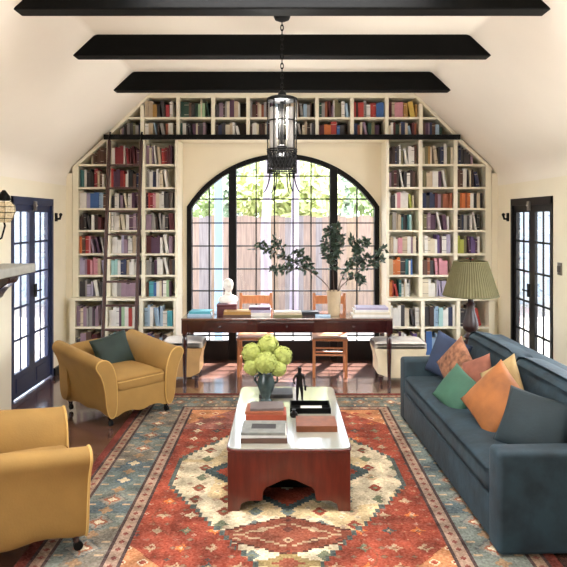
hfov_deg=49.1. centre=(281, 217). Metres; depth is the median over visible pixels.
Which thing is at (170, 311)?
book
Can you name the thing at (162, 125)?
book
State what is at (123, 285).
book
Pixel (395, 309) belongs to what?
book
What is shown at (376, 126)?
book
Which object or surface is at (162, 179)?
book
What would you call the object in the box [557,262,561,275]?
light switch
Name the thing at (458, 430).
seat cushion
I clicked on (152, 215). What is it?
book
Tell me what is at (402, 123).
book
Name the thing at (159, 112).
book
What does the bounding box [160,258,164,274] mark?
book
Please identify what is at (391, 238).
book
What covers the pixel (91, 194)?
book
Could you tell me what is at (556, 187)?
wall
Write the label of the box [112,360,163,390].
seat cushion
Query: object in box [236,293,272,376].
chair
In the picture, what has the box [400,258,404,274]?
book
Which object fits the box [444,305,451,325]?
book
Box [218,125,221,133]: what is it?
book
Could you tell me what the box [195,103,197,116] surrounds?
book
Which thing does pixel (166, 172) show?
book
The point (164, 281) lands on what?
book
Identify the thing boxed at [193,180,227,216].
tree
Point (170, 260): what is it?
book
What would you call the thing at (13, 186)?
wall
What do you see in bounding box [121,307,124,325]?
book
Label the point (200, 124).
book
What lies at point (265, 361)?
hydrangea
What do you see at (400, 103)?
book
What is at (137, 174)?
book
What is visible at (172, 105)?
book
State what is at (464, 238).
book
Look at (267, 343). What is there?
hydrangea
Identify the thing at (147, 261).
book
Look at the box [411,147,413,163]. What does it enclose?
book
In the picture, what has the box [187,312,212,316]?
book
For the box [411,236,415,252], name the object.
book
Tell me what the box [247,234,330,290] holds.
leafy branch
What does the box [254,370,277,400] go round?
urn vase
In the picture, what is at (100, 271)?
book
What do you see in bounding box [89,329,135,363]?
throw pillow
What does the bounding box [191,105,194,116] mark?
book
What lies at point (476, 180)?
book
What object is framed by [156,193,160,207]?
book
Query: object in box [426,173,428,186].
book
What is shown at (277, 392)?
book
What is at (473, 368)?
sofa pillow
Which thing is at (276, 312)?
book
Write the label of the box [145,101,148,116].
book
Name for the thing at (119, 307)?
book
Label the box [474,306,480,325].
book
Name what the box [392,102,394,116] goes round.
book
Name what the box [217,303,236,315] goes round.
wooden box
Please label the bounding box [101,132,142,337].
library ladder
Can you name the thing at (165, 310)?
book
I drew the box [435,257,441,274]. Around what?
book
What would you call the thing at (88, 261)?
book
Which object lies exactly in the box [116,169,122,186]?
book
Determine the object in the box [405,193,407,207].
book
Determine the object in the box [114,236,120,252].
book
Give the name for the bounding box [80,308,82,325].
book
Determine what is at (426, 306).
book
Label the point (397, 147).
book
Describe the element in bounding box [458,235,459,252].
book
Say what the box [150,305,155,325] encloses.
book
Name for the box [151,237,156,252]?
book
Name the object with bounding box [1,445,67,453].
seat cushion
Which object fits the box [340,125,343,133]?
book
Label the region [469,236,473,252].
book
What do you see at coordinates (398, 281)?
book
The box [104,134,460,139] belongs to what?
ladder rail
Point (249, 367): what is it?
hydrangea
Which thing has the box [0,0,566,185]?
ceiling
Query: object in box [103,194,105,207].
book
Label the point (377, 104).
book
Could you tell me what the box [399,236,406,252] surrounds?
book
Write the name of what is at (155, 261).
book
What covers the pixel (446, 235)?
book
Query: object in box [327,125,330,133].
book
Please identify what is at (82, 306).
book
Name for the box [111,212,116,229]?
book
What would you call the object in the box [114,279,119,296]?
book
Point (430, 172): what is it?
book
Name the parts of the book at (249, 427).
panel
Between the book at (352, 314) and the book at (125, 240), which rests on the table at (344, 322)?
the book at (352, 314)
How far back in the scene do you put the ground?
9.99 m
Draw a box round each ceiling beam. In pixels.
[14,0,549,15]
[73,34,490,59]
[114,72,449,92]
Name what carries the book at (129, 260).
on the bookcase at (175, 302)
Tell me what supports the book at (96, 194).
on the bookcase at (175, 302)
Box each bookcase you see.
[69,140,182,343]
[103,93,460,142]
[381,140,495,355]
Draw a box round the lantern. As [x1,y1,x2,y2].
[263,16,300,193]
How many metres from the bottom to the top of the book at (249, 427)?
0.019 m
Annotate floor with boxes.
[0,360,566,566]
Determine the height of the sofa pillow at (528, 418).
0.368 m
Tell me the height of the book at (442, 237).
0.214 m
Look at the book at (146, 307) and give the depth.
7.62 m
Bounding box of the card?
[300,406,321,407]
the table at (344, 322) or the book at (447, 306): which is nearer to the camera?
the table at (344, 322)
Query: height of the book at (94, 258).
0.213 m
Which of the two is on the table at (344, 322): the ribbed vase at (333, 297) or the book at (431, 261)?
the ribbed vase at (333, 297)
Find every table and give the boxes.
[181,311,392,384]
[227,387,350,510]
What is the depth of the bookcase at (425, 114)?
7.74 m
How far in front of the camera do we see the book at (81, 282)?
7.73 m
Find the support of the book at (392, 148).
on the bookcase at (486, 307)
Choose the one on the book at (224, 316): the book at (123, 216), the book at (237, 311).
the book at (237, 311)
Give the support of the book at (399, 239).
on the bookcase at (486, 307)
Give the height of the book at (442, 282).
0.196 m
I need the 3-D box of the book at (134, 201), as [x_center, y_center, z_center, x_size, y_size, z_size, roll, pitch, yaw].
[-1.855,-0.221,7.812,0.035,0.194,0.169,0,0,0]
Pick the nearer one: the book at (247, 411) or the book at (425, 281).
the book at (247, 411)
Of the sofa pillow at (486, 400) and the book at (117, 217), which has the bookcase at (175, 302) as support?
the book at (117, 217)
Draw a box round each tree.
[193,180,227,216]
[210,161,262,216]
[237,161,346,216]
[289,160,299,309]
[300,163,359,216]
[346,183,372,216]
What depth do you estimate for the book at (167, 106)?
7.73 m
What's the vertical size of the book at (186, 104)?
0.190 m
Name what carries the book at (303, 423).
on the coffee table at (320, 461)
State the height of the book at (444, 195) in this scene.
0.179 m
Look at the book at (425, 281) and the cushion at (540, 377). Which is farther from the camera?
the book at (425, 281)
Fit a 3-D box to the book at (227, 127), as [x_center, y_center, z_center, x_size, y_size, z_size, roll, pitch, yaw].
[-0.680,-1.087,7.811,0.050,0.154,0.173,0,0,0]
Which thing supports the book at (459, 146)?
on the bookcase at (486, 307)
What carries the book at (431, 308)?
on the bookcase at (486, 307)
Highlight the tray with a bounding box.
[290,400,330,413]
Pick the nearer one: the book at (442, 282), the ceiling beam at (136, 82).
the ceiling beam at (136, 82)
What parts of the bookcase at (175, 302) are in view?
panel, panel, shelf, shelf, shelf, shelf, shelf, shelf, shelf, shelf, shelf, shelf, shelf, shelf, shelf, shelf, shelf, shelf, shelf, shelf, shelf, shelf, panel, panel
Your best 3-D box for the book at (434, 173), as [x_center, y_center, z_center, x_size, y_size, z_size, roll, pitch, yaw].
[1.909,-0.483,7.811,0.070,0.196,0.184,0,0,0]
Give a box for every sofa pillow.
[425,330,472,377]
[432,363,476,408]
[437,336,472,377]
[460,360,520,431]
[462,353,491,381]
[480,354,523,389]
[493,385,566,443]
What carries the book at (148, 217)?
on the bookcase at (175, 302)
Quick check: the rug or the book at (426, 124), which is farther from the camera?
the book at (426, 124)
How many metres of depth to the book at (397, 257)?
7.75 m
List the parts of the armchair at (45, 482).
armrest, armrest, leg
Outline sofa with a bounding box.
[400,331,566,553]
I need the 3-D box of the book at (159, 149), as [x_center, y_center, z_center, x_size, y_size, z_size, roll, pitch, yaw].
[-1.534,-0.779,7.820,0.054,0.216,0.162,0,0,0]
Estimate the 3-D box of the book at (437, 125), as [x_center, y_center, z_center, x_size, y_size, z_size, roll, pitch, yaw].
[1.935,-1.087,7.817,0.044,0.154,0.196,0,0,0]
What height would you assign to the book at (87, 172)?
0.185 m
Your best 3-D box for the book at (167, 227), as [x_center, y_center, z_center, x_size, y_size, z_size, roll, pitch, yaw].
[-1.439,0.054,7.815,0.036,0.191,0.166,0,0,0]
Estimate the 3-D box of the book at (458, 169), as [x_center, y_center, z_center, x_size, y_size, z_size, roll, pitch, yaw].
[2.205,-0.495,7.798,0.034,0.219,0.150,0,0,0]
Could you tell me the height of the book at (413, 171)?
0.199 m
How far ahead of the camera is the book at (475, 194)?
7.75 m
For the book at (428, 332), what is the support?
on the bookcase at (486, 307)
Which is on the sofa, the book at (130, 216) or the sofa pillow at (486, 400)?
the sofa pillow at (486, 400)
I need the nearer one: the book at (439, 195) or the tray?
the tray
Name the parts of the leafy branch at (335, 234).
stem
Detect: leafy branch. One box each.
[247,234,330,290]
[319,221,346,290]
[337,232,372,290]
[338,244,388,290]
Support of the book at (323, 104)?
on the bookcase at (425, 114)
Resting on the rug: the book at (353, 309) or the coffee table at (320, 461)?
the coffee table at (320, 461)
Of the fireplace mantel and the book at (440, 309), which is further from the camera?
the book at (440, 309)
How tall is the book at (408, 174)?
0.176 m
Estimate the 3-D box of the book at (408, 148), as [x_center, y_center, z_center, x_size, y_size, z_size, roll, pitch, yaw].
[1.591,-0.784,7.818,0.037,0.226,0.200,0,0,0]
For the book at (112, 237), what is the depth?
7.74 m
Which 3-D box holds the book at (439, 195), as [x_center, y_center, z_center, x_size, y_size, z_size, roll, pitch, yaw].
[1.961,-0.210,7.829,0.036,0.172,0.197,0,0,0]
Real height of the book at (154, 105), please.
0.161 m
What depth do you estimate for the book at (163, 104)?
7.72 m
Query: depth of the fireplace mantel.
5.81 m
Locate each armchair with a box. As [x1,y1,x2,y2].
[0,405,92,552]
[52,329,183,425]
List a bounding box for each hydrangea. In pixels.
[241,342,261,373]
[243,359,259,375]
[255,350,276,373]
[257,334,278,353]
[272,345,292,372]
[272,361,286,376]
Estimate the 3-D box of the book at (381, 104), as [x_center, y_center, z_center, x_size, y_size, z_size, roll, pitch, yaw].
[1.242,-1.350,7.832,0.058,0.190,0.184,0,0,0]
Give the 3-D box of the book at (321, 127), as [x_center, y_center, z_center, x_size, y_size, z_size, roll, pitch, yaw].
[0.495,-1.082,7.803,0.060,0.144,0.160,0,0,0]
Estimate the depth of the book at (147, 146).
7.73 m
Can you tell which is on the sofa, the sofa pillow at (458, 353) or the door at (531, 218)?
the sofa pillow at (458, 353)
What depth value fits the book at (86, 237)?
7.75 m
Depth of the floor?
6.81 m
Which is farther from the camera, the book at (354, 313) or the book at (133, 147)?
the book at (133, 147)
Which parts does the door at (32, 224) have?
pane, raised panel, handle, pane, raised panel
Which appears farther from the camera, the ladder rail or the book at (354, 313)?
the ladder rail
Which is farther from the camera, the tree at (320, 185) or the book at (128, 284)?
the tree at (320, 185)
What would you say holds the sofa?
on the rug
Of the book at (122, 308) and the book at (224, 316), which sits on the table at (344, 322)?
the book at (224, 316)
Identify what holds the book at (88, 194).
on the bookcase at (175, 302)
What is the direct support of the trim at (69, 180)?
attached to the wall at (13, 186)
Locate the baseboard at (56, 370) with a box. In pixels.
[54,365,58,375]
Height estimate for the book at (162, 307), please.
0.248 m
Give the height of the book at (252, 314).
0.040 m
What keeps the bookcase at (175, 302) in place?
on the floor
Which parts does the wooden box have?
lid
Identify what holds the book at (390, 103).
on the bookcase at (425, 114)
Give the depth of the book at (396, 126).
7.74 m
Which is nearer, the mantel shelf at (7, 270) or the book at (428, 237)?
the mantel shelf at (7, 270)
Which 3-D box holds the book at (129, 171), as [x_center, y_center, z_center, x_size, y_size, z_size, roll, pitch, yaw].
[-1.897,-0.495,7.811,0.033,0.218,0.180,0,0,0]
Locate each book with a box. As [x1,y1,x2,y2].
[79,305,85,325]
[80,236,81,252]
[80,257,86,274]
[80,280,82,296]
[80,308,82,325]
[82,193,86,207]
[82,235,89,252]
[83,305,89,326]
[84,170,89,186]
[85,236,88,252]
[87,172,88,186]
[87,193,89,207]
[87,259,92,274]
[87,283,90,296]
[89,305,96,325]
[90,193,93,207]
[91,215,94,229]
[93,257,99,274]
[93,279,100,295]
[94,192,101,207]
[95,215,101,229]
[96,259,97,274]
[98,217,104,229]
[98,258,103,274]
[100,148,103,163]
[101,193,105,207]
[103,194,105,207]
[109,308,112,325]
[111,169,115,186]
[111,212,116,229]
[111,260,114,274]
[112,148,114,163]
[112,237,113,252]
[113,307,116,325]
[114,213,119,229]
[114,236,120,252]
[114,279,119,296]
[115,259,119,274]
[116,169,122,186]
[116,216,119,229]
[116,307,118,325]
[117,147,119,163]
[117,239,120,252]
[117,283,120,295]
[118,259,122,274]
[119,307,120,325]
[120,146,122,163]
[120,171,126,186]
[120,214,125,229]
[121,235,126,252]
[121,260,122,274]
[121,279,129,296]
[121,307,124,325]
[123,259,127,274]
[124,239,127,252]
[125,307,129,325]
[126,215,128,229]
[126,283,129,296]
[127,123,129,133]
[127,259,130,274]
[128,170,133,186]
[128,307,131,325]
[129,215,132,229]
[130,123,132,133]
[130,283,133,296]
[131,259,135,274]
[132,146,136,163]
[132,192,137,207]
[132,307,134,325]
[133,174,135,186]
[133,213,137,229]
[133,235,136,252]
[134,280,140,296]
[135,192,141,207]
[136,173,138,186]
[144,306,147,325]
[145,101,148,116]
[145,124,148,133]
[146,145,151,163]
[146,215,150,229]
[146,260,148,274]
[147,235,152,252]
[148,303,152,325]
[149,101,154,116]
[149,280,155,295]
[150,123,154,133]
[150,193,152,207]
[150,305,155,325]
[151,214,156,229]
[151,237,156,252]
[153,104,156,116]
[154,259,156,274]
[154,306,159,325]
[154,332,161,338]
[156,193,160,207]
[156,280,159,295]
[157,105,161,116]
[157,147,161,163]
[157,235,162,252]
[157,256,162,274]
[160,101,165,116]
[160,123,165,133]
[160,171,164,186]
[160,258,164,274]
[160,304,164,325]
[162,149,164,163]
[162,215,164,229]
[163,169,170,186]
[163,234,168,252]
[163,257,168,273]
[163,280,165,296]
[163,309,168,325]
[165,193,168,207]
[165,215,169,229]
[166,105,169,116]
[166,279,170,296]
[167,309,172,325]
[168,123,174,133]
[168,213,174,229]
[169,236,174,252]
[169,258,171,274]
[170,102,174,116]
[181,102,183,116]
[183,123,185,133]
[184,102,188,116]
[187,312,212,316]
[189,309,212,313]
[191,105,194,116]
[193,124,195,133]
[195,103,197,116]
[199,123,202,133]
[202,103,206,116]
[216,105,218,116]
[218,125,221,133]
[219,103,223,116]
[222,123,225,133]
[223,314,250,317]
[224,309,250,314]
[225,125,229,133]
[227,101,229,116]
[230,100,233,116]
[230,123,232,133]
[234,101,237,116]
[241,420,285,435]
[241,424,286,437]
[241,426,287,442]
[245,403,283,414]
[246,407,285,420]
[249,305,270,309]
[250,401,283,410]
[251,309,270,312]
[251,313,270,315]
[259,388,292,397]
[273,313,301,317]
[274,310,300,314]
[296,416,336,431]
[301,310,318,314]
[315,314,330,317]
[319,125,323,133]
[322,103,324,116]
[325,102,326,116]
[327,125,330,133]
[330,122,336,133]
[335,100,337,116]
[338,103,340,116]
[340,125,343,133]
[341,101,344,116]
[351,312,389,316]
[352,307,388,312]
[352,311,389,314]
[354,123,357,133]
[354,305,387,309]
[358,102,363,116]
[363,101,365,116]
[366,105,369,116]
[366,123,370,133]
[371,123,374,133]
[373,103,375,116]
[375,125,378,133]
[376,103,378,116]
[379,102,383,116]
[389,102,391,116]
[389,146,394,163]
[389,171,393,186]
[389,214,391,229]
[389,258,392,274]
[390,212,395,229]
[390,237,392,252]
[391,195,394,207]
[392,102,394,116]
[393,170,396,186]
[393,259,396,274]
[393,306,397,325]
[394,192,399,207]
[395,102,398,116]
[395,125,398,133]
[395,146,398,163]
[395,256,399,274]
[395,304,400,325]
[396,169,398,186]
[396,238,401,252]
[396,279,400,296]
[398,215,400,229]
[398,303,404,325]
[399,102,402,116]
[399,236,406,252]
[400,122,404,133]
[400,192,402,207]
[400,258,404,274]
[401,171,406,186]
[405,123,407,133]
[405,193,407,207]
[405,259,408,274]
[405,306,408,325]
[406,101,414,116]
[406,146,410,163]
[406,236,410,252]
[407,170,412,186]
[407,173,409,186]
[408,307,414,325]
[410,331,416,336]
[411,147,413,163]
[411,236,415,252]
[412,145,415,163]
[412,306,418,325]
[413,171,414,186]
[423,171,425,186]
[423,193,425,207]
[423,259,426,274]
[423,278,427,296]
[424,146,427,163]
[424,213,429,229]
[424,235,427,252]
[424,257,429,274]
[425,123,427,133]
[425,305,428,325]
[425,330,431,354]
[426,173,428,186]
[426,192,432,207]
[426,195,428,207]
[426,278,430,296]
[426,304,433,326]
[427,171,431,186]
[428,237,429,252]
[430,215,433,229]
[430,238,434,252]
[430,260,433,274]
[431,145,437,163]
[431,257,437,274]
[431,282,434,296]
[431,304,437,325]
[432,123,434,133]
[432,171,437,186]
[433,193,437,207]
[433,234,438,252]
[435,124,438,133]
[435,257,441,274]
[438,171,440,186]
[438,194,440,207]
[438,306,442,325]
[439,215,446,229]
[439,236,445,252]
[439,280,445,295]
[441,145,446,163]
[441,147,443,163]
[441,170,446,186]
[442,260,447,274]
[443,194,446,207]
[443,234,449,252]
[443,306,447,325]
[443,308,445,325]
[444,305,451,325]
[446,193,451,207]
[449,303,454,325]
[458,169,459,186]
[458,193,459,207]
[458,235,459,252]
[459,146,460,163]
[460,168,466,186]
[460,170,462,186]
[460,236,466,252]
[460,239,463,252]
[460,307,463,325]
[461,193,464,207]
[463,215,466,229]
[467,215,469,229]
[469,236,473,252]
[470,193,473,207]
[474,171,479,186]
[474,193,476,207]
[474,214,479,229]
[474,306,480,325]
[476,192,479,207]
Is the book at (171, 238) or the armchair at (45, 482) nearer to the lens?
the armchair at (45, 482)
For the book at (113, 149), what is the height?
0.202 m
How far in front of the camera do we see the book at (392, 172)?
7.72 m
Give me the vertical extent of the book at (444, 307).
0.224 m
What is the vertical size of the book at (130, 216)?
0.190 m
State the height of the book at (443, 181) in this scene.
0.214 m
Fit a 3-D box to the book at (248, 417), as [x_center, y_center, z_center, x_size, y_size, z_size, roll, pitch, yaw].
[-0.115,1.419,4.499,0.290,0.040,0.202,0,0,-1]
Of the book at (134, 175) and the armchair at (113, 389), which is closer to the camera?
the armchair at (113, 389)
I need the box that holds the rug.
[14,393,563,566]
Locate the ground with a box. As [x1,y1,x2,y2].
[194,333,372,339]
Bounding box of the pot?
[290,409,297,417]
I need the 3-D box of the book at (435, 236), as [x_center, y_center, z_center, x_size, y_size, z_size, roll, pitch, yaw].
[1.951,0.325,7.848,0.032,0.231,0.198,0,0,0]
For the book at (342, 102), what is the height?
0.201 m
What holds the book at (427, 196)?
on the bookcase at (486, 307)
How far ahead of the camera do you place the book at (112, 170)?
7.72 m
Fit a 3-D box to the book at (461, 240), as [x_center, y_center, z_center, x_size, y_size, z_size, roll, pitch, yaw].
[2.241,0.354,7.809,0.047,0.172,0.184,0,0,0]
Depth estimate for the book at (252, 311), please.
6.99 m
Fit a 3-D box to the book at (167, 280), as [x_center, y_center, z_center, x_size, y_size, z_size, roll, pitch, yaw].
[-1.424,0.876,7.792,0.030,0.207,0.153,0,0,0]
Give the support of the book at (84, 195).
on the bookcase at (175, 302)
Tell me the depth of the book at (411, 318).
7.60 m
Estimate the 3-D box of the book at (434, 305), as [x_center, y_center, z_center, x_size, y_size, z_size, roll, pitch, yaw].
[1.904,1.208,7.728,0.039,0.242,0.208,0,0,0]
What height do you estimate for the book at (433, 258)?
0.205 m
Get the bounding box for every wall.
[0,176,65,367]
[118,143,445,315]
[498,176,566,365]
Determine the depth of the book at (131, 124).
7.72 m
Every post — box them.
[215,178,222,339]
[261,161,272,305]
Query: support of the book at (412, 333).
on the bookcase at (486, 307)
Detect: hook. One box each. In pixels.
[55,213,61,220]
[502,213,508,220]
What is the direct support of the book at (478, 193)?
on the bookcase at (486, 307)
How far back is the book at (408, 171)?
7.72 m
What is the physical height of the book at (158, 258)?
0.217 m
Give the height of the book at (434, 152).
0.234 m
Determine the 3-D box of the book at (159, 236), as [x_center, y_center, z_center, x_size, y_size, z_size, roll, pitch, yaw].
[-1.539,0.331,7.824,0.039,0.220,0.192,0,0,0]
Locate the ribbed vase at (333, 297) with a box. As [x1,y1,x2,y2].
[327,290,340,315]
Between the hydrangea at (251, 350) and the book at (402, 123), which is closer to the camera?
the hydrangea at (251, 350)
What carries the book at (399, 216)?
on the bookcase at (486, 307)
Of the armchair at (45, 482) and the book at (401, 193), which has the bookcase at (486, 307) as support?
the book at (401, 193)
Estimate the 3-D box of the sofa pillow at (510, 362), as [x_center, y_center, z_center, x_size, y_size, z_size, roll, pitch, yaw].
[1.550,1.175,4.360,0.170,0.448,0.461,0,0,-37]
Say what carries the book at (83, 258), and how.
on the bookcase at (175, 302)
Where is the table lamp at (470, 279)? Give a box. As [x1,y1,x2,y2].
[442,257,499,343]
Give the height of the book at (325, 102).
0.200 m
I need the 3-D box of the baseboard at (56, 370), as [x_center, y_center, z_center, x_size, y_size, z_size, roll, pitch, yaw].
[-2.665,1.805,7.470,0.030,0.090,0.440,0,0,0]
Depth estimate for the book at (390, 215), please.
7.73 m
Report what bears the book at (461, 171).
on the bookcase at (486, 307)
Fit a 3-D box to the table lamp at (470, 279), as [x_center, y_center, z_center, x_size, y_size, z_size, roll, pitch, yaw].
[1.910,0.838,6.280,0.561,0.884,0.561,0,0,-27]
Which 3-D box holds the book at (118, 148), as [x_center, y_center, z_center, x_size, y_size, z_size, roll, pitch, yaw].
[-2.040,-0.776,7.822,0.041,0.209,0.183,0,0,0]
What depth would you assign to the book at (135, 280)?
7.83 m
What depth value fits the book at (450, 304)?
7.62 m
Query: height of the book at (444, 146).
0.244 m
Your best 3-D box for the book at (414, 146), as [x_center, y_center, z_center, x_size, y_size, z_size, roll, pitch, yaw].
[1.666,-0.794,7.826,0.026,0.245,0.170,0,0,0]
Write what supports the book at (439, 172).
on the bookcase at (486, 307)
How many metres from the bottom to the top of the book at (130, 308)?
0.221 m
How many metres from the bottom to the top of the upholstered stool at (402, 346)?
0.470 m
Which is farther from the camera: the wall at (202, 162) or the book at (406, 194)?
the wall at (202, 162)
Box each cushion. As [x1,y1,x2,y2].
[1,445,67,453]
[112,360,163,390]
[405,376,506,489]
[468,331,532,366]
[516,357,566,404]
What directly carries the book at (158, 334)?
on the bookcase at (175, 302)
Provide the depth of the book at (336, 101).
7.72 m
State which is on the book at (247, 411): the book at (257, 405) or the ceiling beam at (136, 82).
the book at (257, 405)
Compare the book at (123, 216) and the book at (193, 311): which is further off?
the book at (123, 216)
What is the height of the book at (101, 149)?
0.206 m
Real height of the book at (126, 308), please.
0.240 m
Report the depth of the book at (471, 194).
7.72 m
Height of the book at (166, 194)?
0.186 m
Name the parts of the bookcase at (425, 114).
panel, shelf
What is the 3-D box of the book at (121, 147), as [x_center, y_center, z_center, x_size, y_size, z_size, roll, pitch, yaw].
[-1.998,-0.786,7.803,0.040,0.229,0.165,0,0,0]
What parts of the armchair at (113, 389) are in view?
backrest, armrest, armrest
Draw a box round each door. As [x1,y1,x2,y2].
[11,196,53,404]
[511,196,552,358]
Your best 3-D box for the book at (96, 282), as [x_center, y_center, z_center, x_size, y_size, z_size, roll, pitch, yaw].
[-2.316,0.877,7.827,0.078,0.205,0.193,0,0,0]
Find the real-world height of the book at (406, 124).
0.175 m
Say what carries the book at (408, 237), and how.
on the bookcase at (486, 307)
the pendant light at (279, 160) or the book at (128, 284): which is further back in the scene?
the book at (128, 284)
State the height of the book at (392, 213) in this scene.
0.221 m
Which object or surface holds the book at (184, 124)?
on the bookcase at (425, 114)
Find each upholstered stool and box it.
[163,335,205,381]
[370,336,426,382]
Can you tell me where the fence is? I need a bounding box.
[193,215,372,310]
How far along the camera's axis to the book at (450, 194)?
7.72 m
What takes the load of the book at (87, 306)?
on the bookcase at (175, 302)
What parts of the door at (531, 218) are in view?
pane, handle, pane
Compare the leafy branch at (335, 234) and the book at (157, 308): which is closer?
the leafy branch at (335, 234)
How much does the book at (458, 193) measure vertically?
0.188 m
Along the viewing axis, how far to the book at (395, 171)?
7.72 m
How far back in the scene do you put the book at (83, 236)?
7.72 m
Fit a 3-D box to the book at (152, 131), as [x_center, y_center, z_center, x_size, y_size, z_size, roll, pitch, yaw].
[-1.631,-1.101,7.843,0.035,0.180,0.189,0,0,0]
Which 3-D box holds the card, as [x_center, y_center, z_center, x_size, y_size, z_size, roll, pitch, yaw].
[0.220,1.428,4.655,0.160,0.005,0.110,0,0,0]
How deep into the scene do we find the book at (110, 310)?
7.62 m
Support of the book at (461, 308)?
on the bookcase at (486, 307)
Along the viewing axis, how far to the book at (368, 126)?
7.73 m
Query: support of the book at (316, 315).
on the table at (344, 322)
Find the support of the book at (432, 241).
on the bookcase at (486, 307)
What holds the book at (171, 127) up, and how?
on the bookcase at (425, 114)
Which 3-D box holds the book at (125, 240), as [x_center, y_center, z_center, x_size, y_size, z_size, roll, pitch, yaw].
[-1.946,0.353,7.809,0.045,0.174,0.178,0,0,0]
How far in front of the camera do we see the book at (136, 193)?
7.75 m
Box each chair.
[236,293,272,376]
[312,293,347,377]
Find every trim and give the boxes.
[66,173,72,343]
[491,173,497,333]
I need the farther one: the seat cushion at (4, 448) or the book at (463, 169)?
the book at (463, 169)
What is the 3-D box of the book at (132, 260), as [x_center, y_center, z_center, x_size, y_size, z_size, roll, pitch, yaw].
[-1.864,0.607,7.793,0.037,0.202,0.152,0,0,0]
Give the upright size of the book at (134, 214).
0.209 m
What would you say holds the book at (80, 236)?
on the bookcase at (175, 302)
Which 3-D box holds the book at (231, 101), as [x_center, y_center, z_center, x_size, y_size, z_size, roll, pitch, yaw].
[-0.626,-1.362,7.814,0.056,0.216,0.156,0,0,0]
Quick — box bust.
[219,278,237,302]
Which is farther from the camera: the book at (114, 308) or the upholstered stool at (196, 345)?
the book at (114, 308)
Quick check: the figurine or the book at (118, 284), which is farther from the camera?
the book at (118, 284)
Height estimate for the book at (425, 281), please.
0.216 m
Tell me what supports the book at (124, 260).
on the bookcase at (175, 302)
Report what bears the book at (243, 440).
on the coffee table at (320, 461)
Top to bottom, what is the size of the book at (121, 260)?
0.179 m
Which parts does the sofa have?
armrest, armrest, backrest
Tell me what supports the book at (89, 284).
on the bookcase at (175, 302)
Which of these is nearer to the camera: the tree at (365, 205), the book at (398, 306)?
the book at (398, 306)
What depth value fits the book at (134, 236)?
7.75 m
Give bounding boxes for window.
[187,155,378,359]
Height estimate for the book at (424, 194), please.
0.188 m
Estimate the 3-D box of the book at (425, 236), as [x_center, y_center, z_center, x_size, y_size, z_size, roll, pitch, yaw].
[1.794,0.330,7.813,0.040,0.221,0.194,0,0,0]
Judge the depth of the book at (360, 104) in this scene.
7.72 m
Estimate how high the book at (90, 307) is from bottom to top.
0.236 m
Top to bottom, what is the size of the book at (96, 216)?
0.193 m
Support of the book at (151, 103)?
on the bookcase at (425, 114)
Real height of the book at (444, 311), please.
0.201 m
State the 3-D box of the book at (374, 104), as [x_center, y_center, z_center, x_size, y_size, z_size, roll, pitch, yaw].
[1.157,-1.346,7.830,0.035,0.183,0.165,0,0,0]
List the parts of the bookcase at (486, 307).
panel, panel, shelf, shelf, shelf, shelf, shelf, shelf, shelf, panel, shelf, shelf, shelf, shelf, shelf, shelf, shelf, shelf, shelf, shelf, shelf, shelf, shelf, panel, panel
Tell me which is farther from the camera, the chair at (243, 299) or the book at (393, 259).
the book at (393, 259)
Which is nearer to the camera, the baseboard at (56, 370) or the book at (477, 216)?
the baseboard at (56, 370)
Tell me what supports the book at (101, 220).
on the bookcase at (175, 302)
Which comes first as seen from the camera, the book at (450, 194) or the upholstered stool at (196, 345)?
the upholstered stool at (196, 345)
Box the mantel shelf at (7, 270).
[0,263,35,278]
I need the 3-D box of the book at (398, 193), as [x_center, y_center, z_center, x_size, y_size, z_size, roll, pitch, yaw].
[1.455,-0.222,7.825,0.042,0.195,0.193,0,0,0]
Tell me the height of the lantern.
1.383 m
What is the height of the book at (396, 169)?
0.219 m
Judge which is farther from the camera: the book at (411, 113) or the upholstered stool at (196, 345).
the book at (411, 113)
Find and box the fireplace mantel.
[0,263,35,409]
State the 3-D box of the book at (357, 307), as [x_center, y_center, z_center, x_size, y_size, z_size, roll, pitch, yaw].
[1.010,1.018,7.049,0.360,0.026,0.222,0,0,0]
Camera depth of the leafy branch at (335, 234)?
7.09 m
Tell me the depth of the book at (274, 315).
6.90 m
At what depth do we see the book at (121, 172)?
7.74 m
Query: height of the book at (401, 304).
0.264 m
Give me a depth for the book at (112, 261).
7.72 m
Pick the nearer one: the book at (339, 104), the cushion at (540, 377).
the cushion at (540, 377)
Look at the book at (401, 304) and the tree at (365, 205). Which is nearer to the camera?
the book at (401, 304)
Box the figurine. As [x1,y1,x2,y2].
[293,366,305,399]
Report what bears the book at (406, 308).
on the bookcase at (486, 307)
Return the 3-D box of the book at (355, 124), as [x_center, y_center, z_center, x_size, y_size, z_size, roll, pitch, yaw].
[0.920,-1.095,7.819,0.040,0.169,0.203,0,0,0]
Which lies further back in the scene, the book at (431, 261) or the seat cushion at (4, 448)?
the book at (431, 261)
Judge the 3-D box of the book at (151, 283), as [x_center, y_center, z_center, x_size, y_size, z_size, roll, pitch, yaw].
[-1.635,0.885,7.821,0.054,0.190,0.157,0,0,0]
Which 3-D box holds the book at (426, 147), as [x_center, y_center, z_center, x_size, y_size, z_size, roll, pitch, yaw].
[1.801,-0.786,7.802,0.038,0.229,0.152,0,0,0]

